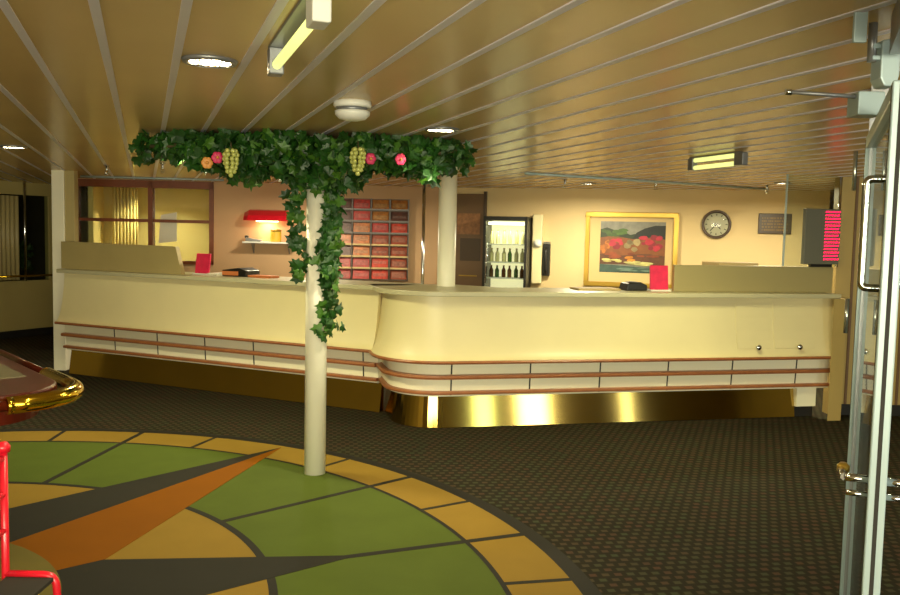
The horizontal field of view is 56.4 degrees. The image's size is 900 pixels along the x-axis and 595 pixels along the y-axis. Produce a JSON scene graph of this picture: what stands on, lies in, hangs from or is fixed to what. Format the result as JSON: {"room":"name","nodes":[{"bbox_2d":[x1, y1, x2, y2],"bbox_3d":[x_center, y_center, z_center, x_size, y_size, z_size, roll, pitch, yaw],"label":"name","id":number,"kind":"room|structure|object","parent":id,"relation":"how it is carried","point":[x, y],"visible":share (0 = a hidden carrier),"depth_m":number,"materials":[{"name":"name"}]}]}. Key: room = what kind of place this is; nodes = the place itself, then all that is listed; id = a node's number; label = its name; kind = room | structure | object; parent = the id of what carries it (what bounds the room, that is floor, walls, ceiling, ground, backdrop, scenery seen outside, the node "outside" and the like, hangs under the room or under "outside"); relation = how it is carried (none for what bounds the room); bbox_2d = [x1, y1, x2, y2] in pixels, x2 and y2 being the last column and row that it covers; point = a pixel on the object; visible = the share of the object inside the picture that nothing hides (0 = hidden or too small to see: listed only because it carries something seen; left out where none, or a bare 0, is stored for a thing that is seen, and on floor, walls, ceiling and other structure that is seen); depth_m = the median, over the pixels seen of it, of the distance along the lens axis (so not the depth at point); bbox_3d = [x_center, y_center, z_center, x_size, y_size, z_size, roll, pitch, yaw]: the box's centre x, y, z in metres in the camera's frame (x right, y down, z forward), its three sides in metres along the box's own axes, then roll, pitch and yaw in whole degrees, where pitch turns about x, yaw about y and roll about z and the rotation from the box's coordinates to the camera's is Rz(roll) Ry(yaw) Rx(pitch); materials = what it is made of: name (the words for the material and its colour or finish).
{"room":"ship interior","nodes":[
{"label":"ship interior","id":0,"kind":"room"},
{"bbox_2d":[0,181,85,331],"bbox_3d":[-7.094,-0.421,10.137,0.100,2.200,6.361,3,5,27],"label":"wall","id":1,"kind":"structure","parent":0,"point":[28,304],"depth_m":12.12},
{"bbox_2d":[0,195,19,279],"bbox_3d":[-6.166,-0.834,11.752,0.048,1.180,0.332,3,5,26],"label":"curtain","id":2,"kind":"object","parent":1,"relation":"hanging from","point":[9,207],"visible":1,"depth_m":11.75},
{"bbox_2d":[0,194,45,280],"bbox_3d":[-6.559,-0.855,11.725,0.570,1.350,1.760,3,5,27],"label":"window","id":3,"kind":"structure","parent":1,"relation":"in","point":[35,209],"depth_m":12.49,"materials":[{"name":"black"}]},
{"bbox_2d":[19,239,33,277],"bbox_3d":[-6.314,-0.554,12.148,0.270,0.595,0.678,4,5,31],"label":"potted plant","id":4,"kind":"object","parent":3,"relation":"on","point":[30,247],"visible":0.21,"depth_m":12.29,"materials":[{"name":"green plant"}]},
{"bbox_2d":[23,182,26,280],"bbox_3d":[-6.050,-0.937,11.955,0.036,1.400,0.036,0,5,-20],"label":"chrome post","id":5,"kind":"object","parent":1,"relation":"attached to","point":[24,183],"visible":1,"depth_m":11.94,"materials":[{"name":"grey"}]},
{"bbox_2d":[0,327,52,338],"bbox_3d":[-7.098,0.633,10.123,0.020,0.100,6.211,3,5,27],"label":"baseboard","id":6,"kind":"structure","parent":1,"relation":"attached to","point":[45,330],"depth_m":12.07,"materials":[{"name":"black"}]},
{"bbox_2d":[0,274,52,277],"bbox_3d":[-6.048,-0.309,12.011,0.032,0.032,0.870,3,5,27],"label":"brass rail","id":7,"kind":"object","parent":1,"relation":"attached to","point":[34,275],"visible":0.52,"depth_m":11.99,"materials":[{"name":"gold"}]},
{"bbox_2d":[81,186,84,241],"bbox_3d":[-5.214,-0.500,11.725,0.100,2.200,2.200,0,5,-20],"label":"wall","id":8,"kind":"structure","parent":0,"point":[82,187],"depth_m":12.29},
{"bbox_2d":[103,187,208,260],"bbox_3d":[-3.848,-0.499,12.107,2.187,2.200,0.100,1,4,-4],"label":"wall","id":9,"kind":"structure","parent":0,"point":[189,204],"depth_m":12.00,"materials":[{"name":"brown"}]},
{"bbox_2d":[88,187,103,242],"bbox_3d":[-3.799,-0.448,11.448,2.306,2.200,1.245,1,4,-4],"label":"curtain","id":10,"kind":"object","parent":9,"relation":"attached to","point":[95,194],"depth_m":10.98,"materials":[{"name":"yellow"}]},
{"bbox_2d":[78,178,438,283],"bbox_3d":[-2.410,-0.372,10.857,4.842,2.200,0.100,1,4,-4],"label":"wall","id":11,"kind":"structure","parent":0,"point":[231,203],"depth_m":10.79,"materials":[{"name":"paint"}]},
{"bbox_2d":[78,179,213,264],"bbox_3d":[-3.884,-0.959,10.696,1.740,1.050,0.120,1,4,-4],"label":"window","id":12,"kind":"structure","parent":11,"relation":"in","point":[151,185],"depth_m":10.64,"materials":[{"name":"brown wood"}]},
{"bbox_2d":[159,212,176,242],"bbox_3d":[-3.601,-0.889,10.714,0.230,0.400,0.004,1,4,-4],"label":"notice sheet","id":13,"kind":"object","parent":12,"relation":"attached to","point":[168,231],"visible":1,"depth_m":10.71,"materials":[{"name":"beige paper"}]},
{"bbox_2d":[339,198,408,280],"bbox_3d":[-1.019,-0.745,10.814,0.972,1.050,0.110,1,4,-4],"label":"brochure rack","id":14,"kind":"object","parent":11,"relation":"attached to","point":[352,209],"visible":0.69,"depth_m":10.80,"materials":[{"name":"brown"}]},
{"bbox_2d":[338,269,350,277],"bbox_3d":[-1.387,-0.300,10.815,0.208,0.128,0.048,1,4,-4],"label":"brochure","id":15,"kind":"object","parent":14,"relation":"on","point":[346,272],"visible":0.47,"depth_m":10.81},
{"bbox_2d":[339,257,350,266],"bbox_3d":[-1.384,-0.449,10.804,0.208,0.128,0.048,1,4,-4],"label":"brochure","id":16,"kind":"object","parent":14,"relation":"on","point":[346,262],"visible":0.63,"depth_m":10.80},
{"bbox_2d":[340,234,350,242],"bbox_3d":[-1.377,-0.748,10.781,0.208,0.128,0.048,1,4,-4],"label":"brochure","id":17,"kind":"object","parent":14,"relation":"on","point":[346,238],"visible":0.58,"depth_m":10.78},
{"bbox_2d":[341,246,350,254],"bbox_3d":[-1.381,-0.599,10.792,0.208,0.128,0.048,1,4,-4],"label":"brochure","id":18,"kind":"object","parent":14,"relation":"on","point":[346,249],"visible":0.42,"depth_m":10.79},
{"bbox_2d":[342,222,350,231],"bbox_3d":[-1.374,-0.898,10.770,0.208,0.128,0.048,1,4,-4],"label":"brochure","id":19,"kind":"object","parent":14,"relation":"on","point":[346,227],"visible":0.58,"depth_m":10.76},
{"bbox_2d":[353,269,368,278],"bbox_3d":[-1.148,-0.295,10.831,0.208,0.128,0.048,1,4,-4],"label":"brochure","id":20,"kind":"object","parent":14,"relation":"on","point":[357,274],"visible":1,"depth_m":10.82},
{"bbox_2d":[353,258,368,266],"bbox_3d":[-1.145,-0.445,10.819,0.208,0.128,0.048,1,4,-4],"label":"brochure","id":21,"kind":"object","parent":14,"relation":"on","point":[357,262],"visible":1,"depth_m":10.81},
{"bbox_2d":[353,234,369,243],"bbox_3d":[-1.138,-0.744,10.797,0.208,0.128,0.048,1,4,-4],"label":"brochure","id":22,"kind":"object","parent":14,"relation":"on","point":[358,239],"visible":1,"depth_m":10.79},
{"bbox_2d":[353,223,369,231],"bbox_3d":[-1.135,-0.894,10.786,0.208,0.128,0.048,1,4,-4],"label":"brochure","id":23,"kind":"object","parent":14,"relation":"on","point":[358,227],"visible":1,"depth_m":10.78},
{"bbox_2d":[353,246,369,254],"bbox_3d":[-1.141,-0.595,10.808,0.208,0.128,0.048,1,4,-4],"label":"brochure","id":24,"kind":"object","parent":14,"relation":"on","point":[357,250],"visible":1,"depth_m":10.80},
{"bbox_2d":[354,211,369,219],"bbox_3d":[-1.131,-1.043,10.774,0.208,0.128,0.048,1,4,-4],"label":"brochure","id":25,"kind":"object","parent":14,"relation":"on","point":[358,215],"visible":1,"depth_m":10.77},
{"bbox_2d":[354,199,369,208],"bbox_3d":[-1.128,-1.193,10.763,0.208,0.128,0.048,1,4,-4],"label":"brochure","id":26,"kind":"object","parent":14,"relation":"on","point":[358,203],"visible":1,"depth_m":10.76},
{"bbox_2d":[339,255,406,257],"bbox_3d":[-1.023,-0.531,10.822,0.960,0.022,0.085,1,4,-4],"label":"shelf","id":27,"kind":"object","parent":14,"relation":"attached to","point":[341,256],"depth_m":10.79,"materials":[{"name":"brown"}]},
{"bbox_2d":[339,267,406,269],"bbox_3d":[-1.026,-0.381,10.834,0.960,0.022,0.085,1,4,-4],"label":"shelf","id":28,"kind":"object","parent":14,"relation":"attached to","point":[360,268],"depth_m":10.80,"materials":[{"name":"brown"}]},
{"bbox_2d":[339,278,406,280],"bbox_3d":[-1.030,-0.232,10.845,0.960,0.022,0.085,1,4,-4],"label":"shelf","id":29,"kind":"object","parent":14,"relation":"attached to","point":[369,279],"depth_m":10.81,"materials":[{"name":"brown"}]},
{"bbox_2d":[343,208,407,210],"bbox_3d":[-1.010,-1.129,10.777,0.960,0.022,0.085,1,4,-4],"label":"shelf","id":30,"kind":"object","parent":14,"relation":"attached to","point":[346,209],"depth_m":10.75,"materials":[{"name":"brown"}]},
{"bbox_2d":[343,220,407,222],"bbox_3d":[-1.013,-0.980,10.788,0.960,0.022,0.085,1,4,-4],"label":"shelf","id":31,"kind":"object","parent":14,"relation":"attached to","point":[345,221],"depth_m":10.76,"materials":[{"name":"brown"}]},
{"bbox_2d":[344,232,407,234],"bbox_3d":[-1.016,-0.830,10.800,0.960,0.022,0.085,1,4,-4],"label":"shelf","id":32,"kind":"object","parent":14,"relation":"attached to","point":[358,233],"depth_m":10.77,"materials":[{"name":"brown"}]},
{"bbox_2d":[345,243,407,245],"bbox_3d":[-1.020,-0.680,10.811,0.960,0.022,0.085,1,4,-4],"label":"shelf","id":33,"kind":"object","parent":14,"relation":"attached to","point":[346,244],"depth_m":10.78,"materials":[{"name":"brown"}]},
{"bbox_2d":[371,270,387,278],"bbox_3d":[-0.908,-0.291,10.847,0.208,0.128,0.048,1,4,-4],"label":"brochure","id":34,"kind":"object","parent":14,"relation":"on","point":[376,274],"visible":1,"depth_m":10.84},
{"bbox_2d":[372,258,387,267],"bbox_3d":[-0.905,-0.441,10.835,0.208,0.128,0.048,1,4,-4],"label":"brochure","id":35,"kind":"object","parent":14,"relation":"on","point":[376,262],"visible":1,"depth_m":10.83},
{"bbox_2d":[372,247,387,255],"bbox_3d":[-0.902,-0.591,10.824,0.208,0.128,0.048,1,4,-4],"label":"brochure","id":36,"kind":"object","parent":14,"relation":"on","point":[376,251],"visible":1,"depth_m":10.82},
{"bbox_2d":[372,235,387,243],"bbox_3d":[-0.899,-0.740,10.813,0.208,0.128,0.048,1,4,-4],"label":"brochure","id":37,"kind":"object","parent":14,"relation":"on","point":[376,239],"visible":1,"depth_m":10.80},
{"bbox_2d":[372,211,388,220],"bbox_3d":[-0.892,-1.039,10.790,0.208,0.128,0.048,1,4,-4],"label":"brochure","id":38,"kind":"object","parent":14,"relation":"on","point":[381,216],"visible":1,"depth_m":10.78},
{"bbox_2d":[372,223,388,231],"bbox_3d":[-0.895,-0.890,10.801,0.208,0.128,0.048,1,4,-4],"label":"brochure","id":39,"kind":"object","parent":14,"relation":"on","point":[376,227],"visible":1,"depth_m":10.79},
{"bbox_2d":[373,200,388,208],"bbox_3d":[-0.889,-1.189,10.779,0.208,0.128,0.048,1,4,-4],"label":"brochure","id":40,"kind":"object","parent":14,"relation":"on","point":[377,204],"visible":1,"depth_m":10.77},
{"bbox_2d":[390,270,405,279],"bbox_3d":[-0.669,-0.287,10.863,0.208,0.128,0.048,1,4,-4],"label":"brochure","id":41,"kind":"object","parent":14,"relation":"on","point":[394,274],"visible":1,"depth_m":10.85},
{"bbox_2d":[390,259,406,267],"bbox_3d":[-0.666,-0.437,10.851,0.208,0.128,0.048,1,4,-4],"label":"brochure","id":42,"kind":"object","parent":14,"relation":"on","point":[394,263],"visible":1,"depth_m":10.84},
{"bbox_2d":[391,247,406,255],"bbox_3d":[-0.662,-0.587,10.840,0.208,0.128,0.048,1,4,-4],"label":"brochure","id":43,"kind":"object","parent":14,"relation":"on","point":[395,251],"visible":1,"depth_m":10.83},
{"bbox_2d":[391,224,406,232],"bbox_3d":[-0.656,-0.885,10.817,0.208,0.128,0.048,1,4,-4],"label":"brochure","id":44,"kind":"object","parent":14,"relation":"on","point":[395,228],"visible":1,"depth_m":10.81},
{"bbox_2d":[391,212,406,220],"bbox_3d":[-0.653,-1.035,10.806,0.208,0.128,0.048,1,4,-4],"label":"brochure","id":45,"kind":"object","parent":14,"relation":"on","point":[395,216],"visible":1,"depth_m":10.80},
{"bbox_2d":[391,235,406,244],"bbox_3d":[-0.659,-0.736,10.829,0.208,0.128,0.048,1,4,-4],"label":"brochure","id":46,"kind":"object","parent":14,"relation":"on","point":[395,239],"visible":1,"depth_m":10.82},
{"bbox_2d":[391,200,407,208],"bbox_3d":[-0.649,-1.185,10.795,0.208,0.128,0.048,1,4,-4],"label":"brochure","id":47,"kind":"object","parent":14,"relation":"on","point":[395,204],"visible":1,"depth_m":10.79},
{"bbox_2d":[0,0,899,200],"bbox_3d":[-0.938,-1.142,6.234,16.500,0.104,19.500,0,5,-20],"label":"ceiling","id":48,"kind":"structure","parent":0,"point":[623,89],"depth_m":3.34,"materials":[{"name":"brown"}]},
{"bbox_2d":[0,145,27,148],"bbox_3d":[-3.365,-1.158,6.471,0.202,0.014,0.202,0,5,-20],"label":"recessed light","id":49,"kind":"object","parent":48,"relation":"in","point":[1,146],"visible":1,"depth_m":6.43,"materials":[{"name":"grey metal"}]},
{"bbox_2d":[181,54,237,68],"bbox_3d":[-0.857,-0.840,2.997,0.197,0.014,0.197,0,5,-20],"label":"recessed light","id":50,"kind":"object","parent":48,"relation":"in","point":[198,60],"visible":1,"depth_m":2.97,"materials":[{"name":"grey metal"}]},
{"bbox_2d":[267,0,331,76],"bbox_3d":[-0.445,-0.746,2.401,0.048,0.095,0.800,0,5,-20],"label":"fluorescent light","id":51,"kind":"object","parent":48,"relation":"attached to","point":[306,16],"visible":1,"depth_m":2.35,"materials":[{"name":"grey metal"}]},
{"bbox_2d":[128,128,477,197],"bbox_3d":[-0.906,-0.862,5.406,2.179,0.463,0.969,1,4,-2],"label":"ivy garland","id":52,"kind":"object","parent":48,"relation":"hanging from","point":[319,159],"visible":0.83,"depth_m":5.10,"materials":[{"name":"green plant"}]},
{"bbox_2d":[201,157,212,168],"bbox_3d":[-1.421,-0.789,4.917,0.071,0.067,0.026,0,5,-20],"label":"flower","id":53,"kind":"object","parent":52,"relation":"attached to","point":[206,162],"visible":1,"depth_m":4.92,"materials":[{"name":"plastic"}]},
{"bbox_2d":[211,152,222,162],"bbox_3d":[-1.355,-0.816,4.896,0.071,0.067,0.026,0,5,-20],"label":"flower","id":54,"kind":"object","parent":52,"relation":"attached to","point":[216,157],"visible":0.96,"depth_m":4.90,"materials":[{"name":"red plant"}]},
{"bbox_2d":[222,142,239,177],"bbox_3d":[-1.269,-0.796,4.862,0.099,0.203,0.101,0,5,-20],"label":"grape bunch","id":55,"kind":"object","parent":52,"relation":"hanging from","point":[230,158],"visible":1,"depth_m":4.84,"materials":[{"name":"yellow"}]},
{"bbox_2d":[349,141,365,175],"bbox_3d":[-0.541,-0.814,4.922,0.099,0.203,0.101,0,5,-20],"label":"grape bunch","id":56,"kind":"object","parent":52,"relation":"hanging from","point":[359,153],"visible":1,"depth_m":4.90,"materials":[{"name":"yellow"}]},
{"bbox_2d":[365,153,375,163],"bbox_3d":[-0.469,-0.823,4.982,0.071,0.067,0.026,0,5,-20],"label":"flower","id":57,"kind":"object","parent":52,"relation":"attached to","point":[370,157],"visible":1,"depth_m":4.98,"materials":[{"name":"red plant"}]},
{"bbox_2d":[395,154,405,164],"bbox_3d":[-0.291,-0.820,4.983,0.071,0.067,0.026,0,5,-20],"label":"flower","id":58,"kind":"object","parent":52,"relation":"attached to","point":[400,159],"visible":1,"depth_m":4.98,"materials":[{"name":"red plant"}]},
{"bbox_2d":[333,99,371,121],"bbox_3d":[-0.451,-0.860,3.884,0.176,0.090,0.176,0,5,-20],"label":"smoke detector","id":59,"kind":"object","parent":48,"relation":"attached to","point":[352,110],"visible":1,"depth_m":3.82,"materials":[{"name":"white paint"}]},
{"bbox_2d":[337,106,367,110],"bbox_3d":[-0.451,-0.869,3.883,0.140,0.017,0.140,0,5,-20],"label":"vent","id":60,"kind":"object","parent":59,"relation":"attached to","point":[339,108],"depth_m":3.82,"materials":[{"name":"metal"}]},
{"bbox_2d":[424,126,458,132],"bbox_3d":[-0.049,-0.960,4.811,0.206,0.014,0.206,0,5,-20],"label":"recessed light","id":61,"kind":"object","parent":48,"relation":"in","point":[437,129],"visible":1,"depth_m":4.77,"materials":[{"name":"grey metal"}]},
{"bbox_2d":[687,151,747,170],"bbox_3d":[1.878,-0.961,5.922,0.048,0.095,0.610,0,5,-20],"label":"fluorescent light","id":62,"kind":"object","parent":48,"relation":"attached to","point":[740,158],"visible":1,"depth_m":5.88,"materials":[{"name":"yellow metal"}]},
{"bbox_2d":[852,12,867,42],"bbox_3d":[1.066,-0.704,2.185,0.034,0.080,0.012,1,4,0],"label":"bracket","id":63,"kind":"object","parent":48,"relation":"attached to","point":[860,19],"visible":1,"depth_m":2.18,"materials":[{"name":"silver metal"}]},
{"bbox_2d":[867,22,899,89],"bbox_3d":[1.184,-0.664,2.310,0.081,0.172,0.060,1,4,0],"label":"stay","id":64,"kind":"object","parent":48,"relation":"attached to","point":[885,68],"visible":0.88,"depth_m":2.29,"materials":[{"name":"silver metal"}]},
{"bbox_2d":[0,333,899,594],"bbox_3d":[-0.989,1.149,6.407,16.500,0.100,19.500,0,5,-20],"label":"floor","id":65,"kind":"structure","parent":0,"point":[736,506],"depth_m":5.73,"materials":[{"name":"carpet"}]},
{"bbox_2d":[51,170,78,369],"bbox_3d":[-4.240,-0.294,9.283,0.240,2.200,0.140,1,4,0],"label":"pillar","id":66,"kind":"structure","parent":65,"relation":"on","point":[64,184],"depth_m":9.20,"materials":[{"name":"beige paint"}]},
{"bbox_2d":[54,241,419,411],"bbox_3d":[-2.255,0.206,8.335,4.130,1.426,0.623,3,5,25],"label":"reception counter","id":67,"kind":"object","parent":65,"relation":"on","point":[129,312],"depth_m":8.22,"materials":[{"name":"laminate"}]},
{"bbox_2d":[192,253,211,274],"bbox_3d":[-2.472,-0.335,8.425,0.195,0.210,0.120,3,5,25],"label":"holder","id":68,"kind":"object","parent":67,"relation":"on","point":[203,261],"visible":0.91,"depth_m":8.40,"materials":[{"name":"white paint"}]},
{"bbox_2d":[56,269,419,289],"bbox_3d":[-2.208,-0.195,8.305,4.060,0.040,0.590,3,5,25],"label":"countertop","id":69,"kind":"structure","parent":67,"relation":"on","point":[344,284],"depth_m":8.00,"materials":[{"name":"beige"}]},
{"bbox_2d":[222,267,259,276],"bbox_3d":[-2.067,-0.255,8.304,0.290,0.084,0.225,3,5,25],"label":"ring binder","id":70,"kind":"object","parent":67,"relation":"on","point":[240,272],"visible":0.91,"depth_m":8.21,"materials":[{"name":"black plastic"}]},
{"bbox_2d":[248,275,278,277],"bbox_3d":[-1.802,-0.204,8.120,0.270,0.021,0.140,3,5,25],"label":"booklet","id":71,"kind":"object","parent":67,"relation":"on","point":[254,276],"visible":1,"depth_m":8.07,"materials":[{"name":"orange"}]},
{"bbox_2d":[0,428,601,594],"bbox_3d":[-2.695,1.297,3.244,6.840,0.006,6.840,0,5,-20],"label":"inlay","id":72,"kind":"object","parent":65,"relation":"on","point":[103,511],"visible":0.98,"depth_m":4.53,"materials":[{"name":"carpet"}]},
{"bbox_2d":[0,441,60,594],"bbox_3d":[-1.374,0.932,2.558,0.224,0.897,0.464,1,4,0],"label":"chair","id":73,"kind":"object","parent":72,"relation":"on","point":[13,582],"visible":1,"depth_m":2.74,"materials":[{"name":"red metal"}]},
{"bbox_2d":[0,349,83,425],"bbox_3d":[-2.528,0.814,3.613,1.540,0.921,1.616,-3,6,-42],"label":"table","id":74,"kind":"object","parent":72,"relation":"on","point":[27,388],"visible":1,"depth_m":3.56,"materials":[{"name":"brown"}]},
{"bbox_2d":[304,136,326,475],"bbox_3d":[-0.872,0.068,5.484,0.210,2.200,0.210,0,5,-20],"label":"column","id":75,"kind":"structure","parent":65,"relation":"on","point":[315,350],"depth_m":5.45,"materials":[{"name":"beige paint"}]},
{"bbox_2d":[278,173,346,342],"bbox_3d":[-0.875,-0.310,5.432,0.451,1.202,0.300,0,5,-20],"label":"ivy vine","id":76,"kind":"object","parent":75,"relation":"attached to","point":[329,245],"visible":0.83,"depth_m":5.39,"materials":[{"name":"green"}]},
{"bbox_2d":[421,184,428,283],"bbox_3d":[-0.329,-0.266,10.050,0.100,2.200,0.100,0,5,-20],"label":"chrome pole","id":77,"kind":"object","parent":65,"relation":"on","point":[424,185],"visible":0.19,"depth_m":10.00,"materials":[{"name":"grey"}]},
{"bbox_2d":[437,167,459,286],"bbox_3d":[-0.037,-0.061,7.431,0.230,2.200,0.230,0,5,-20],"label":"column","id":78,"kind":"structure","parent":65,"relation":"on","point":[447,211],"depth_m":7.33,"materials":[{"name":"beige paint"}]},
{"bbox_2d":[482,216,531,287],"bbox_3d":[0.708,-0.097,10.578,0.545,1.830,0.430,2,4,14],"label":"cooler","id":79,"kind":"object","parent":65,"relation":"on","point":[501,223],"visible":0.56,"depth_m":10.65,"materials":[{"name":"black metal"}]},
{"bbox_2d":[487,276,522,278],"bbox_3d":[0.717,-0.249,10.590,0.483,0.012,0.329,2,4,14],"label":"shelf","id":80,"kind":"object","parent":79,"relation":"attached to","point":[512,277],"depth_m":10.48,"materials":[{"name":"white paint"}]},
{"bbox_2d":[487,261,523,263],"bbox_3d":[0.722,-0.444,10.575,0.483,0.012,0.329,2,4,14],"label":"shelf","id":81,"kind":"object","parent":79,"relation":"attached to","point":[488,262],"depth_m":10.53,"materials":[{"name":"metal"}]},
{"bbox_2d":[368,265,840,427],"bbox_3d":[1.383,0.375,7.546,4.193,1.375,1.003,0,4,-13],"label":"reception counter","id":82,"kind":"object","parent":65,"relation":"on","point":[726,341],"depth_m":7.18,"materials":[{"name":"laminate"}]},
{"bbox_2d":[570,287,620,290],"bbox_3d":[1.273,-0.077,7.372,0.390,0.017,0.220,0,4,-13],"label":"stack","id":83,"kind":"object","parent":82,"relation":"on","point":[574,288],"visible":1,"depth_m":7.29,"materials":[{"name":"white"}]},
{"bbox_2d":[371,284,840,297],"bbox_3d":[1.390,-0.057,7.530,4.130,0.040,0.970,0,4,-13],"label":"countertop","id":84,"kind":"structure","parent":82,"relation":"on","point":[434,290],"depth_m":7.10,"materials":[{"name":"beige"}]},
{"bbox_2d":[619,281,646,290],"bbox_3d":[1.616,-0.103,7.424,0.198,0.076,0.170,0,4,-13],"label":"card terminal","id":85,"kind":"object","parent":82,"relation":"on","point":[627,285],"visible":0.92,"depth_m":7.35,"materials":[{"name":"black plastic"}]},
{"bbox_2d":[647,265,670,290],"bbox_3d":[1.833,-0.170,7.392,0.190,0.225,0.120,0,4,-13],"label":"holder","id":86,"kind":"object","parent":82,"relation":"on","point":[658,274],"visible":0.98,"depth_m":7.37,"materials":[{"name":"red plastic"}]},
{"bbox_2d":[702,261,757,265],"bbox_3d":[2.546,-0.192,7.660,0.400,0.260,0.290,0,4,-13],"label":"tray","id":87,"kind":"object","parent":82,"relation":"on","point":[703,262],"visible":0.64,"depth_m":7.53,"materials":[{"name":"brown"}]},
{"bbox_2d":[782,174,842,266],"bbox_3d":[3.289,-0.692,7.617,0.573,0.824,0.026,0,4,-13],"label":"glass screen","id":88,"kind":"object","parent":82,"relation":"on","point":[787,175],"visible":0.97,"depth_m":7.57,"materials":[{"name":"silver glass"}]},
{"bbox_2d":[801,208,840,266],"bbox_3d":[3.362,-0.539,7.613,0.365,0.525,0.048,0,4,-13],"label":"display","id":89,"kind":"object","parent":82,"relation":"on","point":[821,227],"visible":1,"depth_m":7.59,"materials":[{"name":"grey"}]},
{"bbox_2d":[86,191,833,241],"bbox_3d":[-0.963,0.002,6.320,16.500,2.200,19.500,0,5,-20],"label":"wall","id":90,"kind":"structure","parent":0,"point":[831,206],"depth_m":14.55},
{"bbox_2d":[112,187,137,244],"bbox_3d":[-4.457,-0.895,11.534,0.354,1.250,0.051,1,4,-3],"label":"curtain","id":91,"kind":"object","parent":90,"relation":"hanging from","point":[124,200],"visible":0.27,"depth_m":11.51,"materials":[{"name":"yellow fabric"}]},
{"bbox_2d":[80,175,223,180],"bbox_3d":[-3.570,-1.431,10.083,1.681,0.024,0.021,1,4,-4],"label":"trim","id":92,"kind":"structure","parent":90,"relation":"attached to","point":[84,176],"depth_m":10.07,"materials":[{"name":"silver metal"}]},
{"bbox_2d":[243,209,288,221],"bbox_3d":[-2.306,-1.036,10.642,0.600,0.160,0.240,1,4,-4],"label":"wall lamp","id":93,"kind":"object","parent":90,"relation":"attached to","point":[259,215],"visible":0.9,"depth_m":10.57,"materials":[{"name":"red metal"}]},
{"bbox_2d":[242,241,289,253],"bbox_3d":[-2.284,-0.633,10.675,0.660,0.152,0.240,1,4,-4],"label":"wall shelf","id":94,"kind":"object","parent":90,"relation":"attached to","point":[251,242],"visible":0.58,"depth_m":10.56,"materials":[{"name":"white paint"}]},
{"bbox_2d":[270,229,280,241],"bbox_3d":[-2.211,-0.787,10.667,0.140,0.161,0.140,0,5,-20],"label":"tin","id":95,"kind":"object","parent":94,"relation":"on","point":[275,234],"visible":1,"depth_m":10.61,"materials":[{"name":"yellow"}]},
{"bbox_2d":[524,172,768,189],"bbox_3d":[2.165,-1.204,8.749,3.332,0.024,0.021,-1,5,-29],"label":"trim","id":96,"kind":"structure","parent":90,"relation":"attached to","point":[525,173],"depth_m":8.62,"materials":[{"name":"silver metal"}]},
{"bbox_2d":[837,80,899,594],"bbox_3d":[1.313,0.420,2.706,0.193,1.997,1.255,3,5,20],"label":"door","id":97,"kind":"structure","parent":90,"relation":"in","point":[865,472],"depth_m":2.43,"materials":[{"name":"silver metal"}]},
{"bbox_2d":[784,89,884,117],"bbox_3d":[1.232,-0.628,2.716,0.310,0.081,0.080,1,4,0],"label":"door closer","id":98,"kind":"object","parent":97,"relation":"attached to","point":[860,104],"depth_m":2.68,"materials":[{"name":"silver metal"}]},
{"bbox_2d":[868,86,888,132],"bbox_3d":[1.618,0.288,3.290,0.060,2.200,0.048,3,5,23],"label":"trim","id":99,"kind":"structure","parent":90,"relation":"attached to","point":[871,120],"depth_m":3.20,"materials":[{"name":"grey metal"}]},
{"bbox_2d":[889,0,899,54],"bbox_3d":[0.946,-0.655,1.646,0.060,0.100,1.240,3,5,23],"label":"trim","id":100,"kind":"structure","parent":90,"relation":"attached to","point":[895,19],"depth_m":2.10,"materials":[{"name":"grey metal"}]},
{"bbox_2d":[457,188,829,287],"bbox_3d":[2.217,-0.241,10.461,4.535,2.200,0.100,2,4,14],"label":"wall","id":101,"kind":"structure","parent":0,"point":[564,211],"depth_m":10.22,"materials":[{"name":"paint"}]},
{"bbox_2d":[455,192,487,285],"bbox_3d":[0.225,-0.291,10.883,0.465,2.150,0.058,2,4,14],"label":"door","id":102,"kind":"structure","parent":101,"relation":"in","point":[471,208],"depth_m":10.83,"materials":[{"name":"brown"}]},
{"bbox_2d":[531,214,543,283],"bbox_3d":[1.099,-0.611,10.591,0.125,0.870,0.148,2,4,14],"label":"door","id":103,"kind":"structure","parent":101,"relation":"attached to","point":[538,219],"depth_m":10.57,"materials":[{"name":"plastic"}]},
{"bbox_2d":[542,242,550,275],"bbox_3d":[1.210,-0.487,10.580,0.095,0.430,0.130,2,4,14],"label":"wall telephone","id":104,"kind":"object","parent":101,"relation":"attached to","point":[546,254],"visible":1,"depth_m":10.57,"materials":[{"name":"black plastic"}]},
{"bbox_2d":[583,212,678,288],"bbox_3d":[2.226,-0.586,10.358,1.131,0.925,0.042,2,4,14],"label":"framed picture","id":105,"kind":"object","parent":101,"relation":"attached to","point":[620,247],"visible":0.92,"depth_m":10.36,"materials":[{"name":"brown"}]},
{"bbox_2d":[702,210,730,238],"bbox_3d":[3.200,-0.878,10.089,0.344,0.344,0.043,2,4,14],"label":"wall clock","id":106,"kind":"object","parent":101,"relation":"attached to","point":[716,224],"visible":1,"depth_m":10.09,"materials":[{"name":"brown"}]},
{"bbox_2d":[758,213,791,233],"bbox_3d":[3.841,-0.872,9.932,0.370,0.240,0.030,2,4,14],"label":"wall plaque","id":107,"kind":"object","parent":101,"relation":"attached to","point":[768,223],"visible":0.9,"depth_m":9.92,"materials":[{"name":"brown"}]},
{"bbox_2d":[822,177,899,413],"bbox_3d":[5.354,0.026,7.850,3.607,2.200,0.132,1,4,-1],"label":"wall","id":108,"kind":"structure","parent":0,"point":[844,283],"depth_m":7.75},
{"bbox_2d":[827,297,846,420],"bbox_3d":[3.526,0.554,7.637,0.105,1.098,0.344,3,5,26],"label":"trim","id":109,"kind":"structure","parent":108,"relation":"attached to","point":[838,337],"depth_m":7.52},
{"bbox_2d":[841,404,899,415],"bbox_3d":[5.332,1.077,7.865,3.607,0.100,0.020,1,4,-1],"label":"baseboard","id":110,"kind":"structure","parent":108,"relation":"attached to","point":[845,408],"depth_m":7.82,"materials":[{"name":"black"}]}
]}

